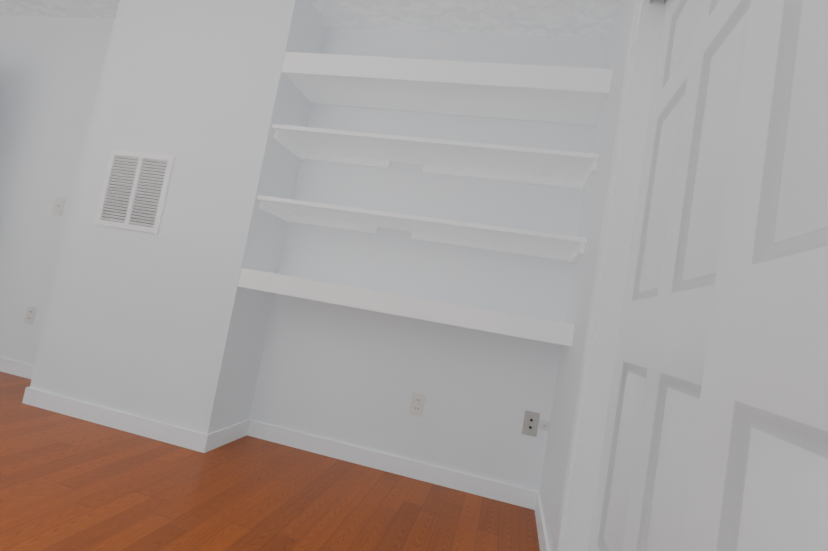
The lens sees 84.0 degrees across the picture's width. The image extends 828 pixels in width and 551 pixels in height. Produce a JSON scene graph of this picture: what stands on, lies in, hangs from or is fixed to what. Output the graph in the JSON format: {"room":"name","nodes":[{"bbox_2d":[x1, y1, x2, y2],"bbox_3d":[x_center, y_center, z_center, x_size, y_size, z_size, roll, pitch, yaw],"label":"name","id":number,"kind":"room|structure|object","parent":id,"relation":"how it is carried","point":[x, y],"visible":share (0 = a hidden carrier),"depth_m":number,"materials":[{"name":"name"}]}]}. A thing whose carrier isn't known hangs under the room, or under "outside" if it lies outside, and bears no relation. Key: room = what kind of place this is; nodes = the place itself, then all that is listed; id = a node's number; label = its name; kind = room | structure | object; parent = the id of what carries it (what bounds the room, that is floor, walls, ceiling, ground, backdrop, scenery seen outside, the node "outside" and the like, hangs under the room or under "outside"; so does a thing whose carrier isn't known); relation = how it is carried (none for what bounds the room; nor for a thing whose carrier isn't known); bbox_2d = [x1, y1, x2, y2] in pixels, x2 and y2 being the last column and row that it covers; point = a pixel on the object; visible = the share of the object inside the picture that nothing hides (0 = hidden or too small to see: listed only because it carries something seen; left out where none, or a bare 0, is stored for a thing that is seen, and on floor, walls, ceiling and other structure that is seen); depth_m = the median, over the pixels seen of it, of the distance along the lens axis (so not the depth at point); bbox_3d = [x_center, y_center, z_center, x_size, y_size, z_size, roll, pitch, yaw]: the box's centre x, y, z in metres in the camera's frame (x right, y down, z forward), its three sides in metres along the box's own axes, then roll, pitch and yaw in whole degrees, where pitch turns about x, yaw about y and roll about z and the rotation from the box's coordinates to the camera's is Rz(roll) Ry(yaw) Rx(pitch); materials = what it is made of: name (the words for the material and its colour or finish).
{"room":"empty living room","nodes":[
{"label":"empty living room","id":0,"kind":"room"},
{"bbox_2d":[30,0,325,433],"bbox_3d":[-1.312,-0.405,2.628,1.110,2.440,0.370,9,-4,13],"label":"wall","id":1,"kind":"structure","parent":0,"point":[168,324],"depth_m":2.43,"materials":[{"name":"white paint"}]},
{"bbox_2d":[22,387,215,452],"bbox_3d":[-1.554,0.732,2.359,1.134,0.085,0.012,9,-4,13],"label":"baseboard","id":2,"kind":"structure","parent":1,"relation":"attached to","point":[205,443],"depth_m":2.34,"materials":[{"name":"white paint"}]},
{"bbox_2d":[94,149,175,233],"bbox_3d":[-1.506,-0.457,2.477,0.405,0.425,0.016,9,-4,13],"label":"air vent","id":3,"kind":"object","parent":1,"relation":"in","point":[134,191],"visible":1,"depth_m":2.47,"materials":[{"name":"white metal"}]},
{"bbox_2d":[212,419,251,449],"bbox_3d":[-0.975,0.838,2.423,0.012,0.085,0.330,9,-4,13],"label":"baseboard","id":4,"kind":"structure","parent":1,"relation":"attached to","point":[226,435],"depth_m":2.43,"materials":[{"name":"white paint"}]},
{"bbox_2d":[0,371,539,550],"bbox_3d":[-3.217,0.454,1.253,9.100,0.100,8.600,9,-4,13],"label":"floor","id":5,"kind":"structure","parent":0,"point":[68,483],"depth_m":1.85,"materials":[{"name":"laminate"}]},
{"bbox_2d":[0,14,607,491],"bbox_3d":[-1.276,-0.381,2.870,4.600,2.440,0.120,9,-4,13],"label":"wall","id":6,"kind":"structure","parent":0,"point":[348,374],"depth_m":2.54,"materials":[{"name":"white paint"}]},
{"bbox_2d":[0,357,34,378],"bbox_3d":[-2.804,0.560,3.019,1.640,0.085,0.012,9,-4,13],"label":"baseboard","id":7,"kind":"structure","parent":6,"relation":"attached to","point":[13,367],"depth_m":2.96,"materials":[{"name":"white paint"}]},
{"bbox_2d":[24,306,37,324],"bbox_3d":[-2.493,0.259,2.989,0.072,0.116,0.008,9,-4,13],"label":"outlet","id":8,"kind":"object","parent":6,"relation":"attached to","point":[30,315],"visible":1,"depth_m":2.98,"materials":[{"name":"white plastic"}]},
{"bbox_2d":[52,197,64,215],"bbox_3d":[-2.349,-0.456,3.032,0.072,0.116,0.017,9,-4,13],"label":"light switch","id":9,"kind":"object","parent":6,"relation":"attached to","point":[58,206],"visible":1,"depth_m":3.03,"materials":[{"name":"white plastic"}]},
{"bbox_2d":[248,420,531,508],"bbox_3d":[-0.168,0.980,2.423,1.610,0.085,0.012,9,-4,13],"label":"baseboard","id":10,"kind":"structure","parent":6,"relation":"attached to","point":[460,481],"depth_m":2.40,"materials":[{"name":"white paint"}]},
{"bbox_2d":[238,268,574,346],"bbox_3d":[-0.061,0.151,2.309,1.610,0.095,0.365,9,-4,13],"label":"shelf","id":11,"kind":"object","parent":6,"relation":"attached to","point":[543,330],"visible":1,"depth_m":2.11,"materials":[{"name":"white paint"}]},
{"bbox_2d":[409,392,425,416],"bbox_3d":[0.019,0.679,2.418,0.072,0.116,0.008,9,-4,13],"label":"outlet","id":12,"kind":"object","parent":6,"relation":"attached to","point":[417,404],"visible":1,"depth_m":2.42,"materials":[{"name":"white plastic"}]},
{"bbox_2d":[257,195,586,262],"bbox_3d":[0.009,-0.237,2.345,1.610,0.065,0.350,9,-4,13],"label":"shelf","id":13,"kind":"object","parent":6,"relation":"attached to","point":[571,249],"visible":0.98,"depth_m":2.34,"materials":[{"name":"white paint"}]},
{"bbox_2d":[272,124,599,190],"bbox_3d":[0.074,-0.610,2.372,1.610,0.065,0.350,9,-4,13],"label":"shelf","id":14,"kind":"object","parent":6,"relation":"attached to","point":[555,168],"visible":0.98,"depth_m":2.36,"materials":[{"name":"white paint"}]},
{"bbox_2d":[282,52,612,125],"bbox_3d":[0.135,-0.967,2.390,1.610,0.110,0.365,9,-4,13],"label":"shelf","id":15,"kind":"object","parent":6,"relation":"attached to","point":[569,95],"visible":1,"depth_m":2.28,"materials":[{"name":"white paint"}]},
{"bbox_2d":[522,410,539,436],"bbox_3d":[0.583,0.739,2.293,0.072,0.116,0.010,9,-4,13],"label":"outlet","id":16,"kind":"object","parent":6,"relation":"attached to","point":[530,423],"visible":1,"depth_m":2.29,"materials":[{"name":"grey plastic"}]},
{"bbox_2d":[539,420,549,430],"bbox_3d":[0.646,0.744,2.277,0.046,0.046,0.015,9,-4,13],"label":"box","id":17,"kind":"object","parent":6,"relation":"attached to","point":[543,425],"visible":1,"depth_m":2.27,"materials":[{"name":"white plastic"}]},
{"bbox_2d":[0,0,620,37],"bbox_3d":[-2.779,-2.041,1.433,9.100,0.100,8.600,9,-4,13],"label":"ceiling","id":18,"kind":"structure","parent":0,"point":[582,18],"depth_m":2.48,"materials":[{"name":"white paint"}]},
{"bbox_2d":[540,0,634,550],"bbox_3d":[0.274,-0.353,-0.533,0.120,2.440,6.110,9,-4,13],"label":"wall","id":19,"kind":"structure","parent":0,"point":[567,384],"depth_m":1.89,"materials":[{"name":"white paint"}]},
{"bbox_2d":[532,490,549,550],"bbox_3d":[0.522,1.061,1.865,0.012,0.085,0.760,9,-4,13],"label":"baseboard","id":20,"kind":"structure","parent":19,"relation":"attached to","point":[536,499],"depth_m":1.97,"materials":[{"name":"white paint"}]},
{"bbox_2d":[554,0,665,550],"bbox_3d":[0.504,-0.057,0.727,0.133,2.116,1.692,9,-4,13],"label":"door frame","id":21,"kind":"structure","parent":19,"relation":"attached to","point":[587,437],"depth_m":1.19,"materials":[{"name":"white paint"}]},
{"bbox_3d":[0.686,-1.010,0.793,0.090,0.029,1.548,9,-4,13],"label":"track rail","id":22,"kind":"object","parent":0,"visible":0},
{"bbox_2d":[588,0,750,550],"bbox_3d":[0.608,0.023,1.079,0.034,2.020,0.800,9,-4,13],"label":"closet door","id":23,"kind":"structure","parent":22,"relation":"hanging from","point":[646,459],"depth_m":1.05,"materials":[{"name":"white paint"}]},
{"bbox_2d":[680,0,827,550],"bbox_3d":[0.380,-0.070,0.348,0.100,2.020,0.760,9,-4,13],"label":"closet door","id":24,"kind":"structure","parent":22,"relation":"hanging from","point":[758,480],"depth_m":0.56,"materials":[{"name":"white paint"}]}
]}

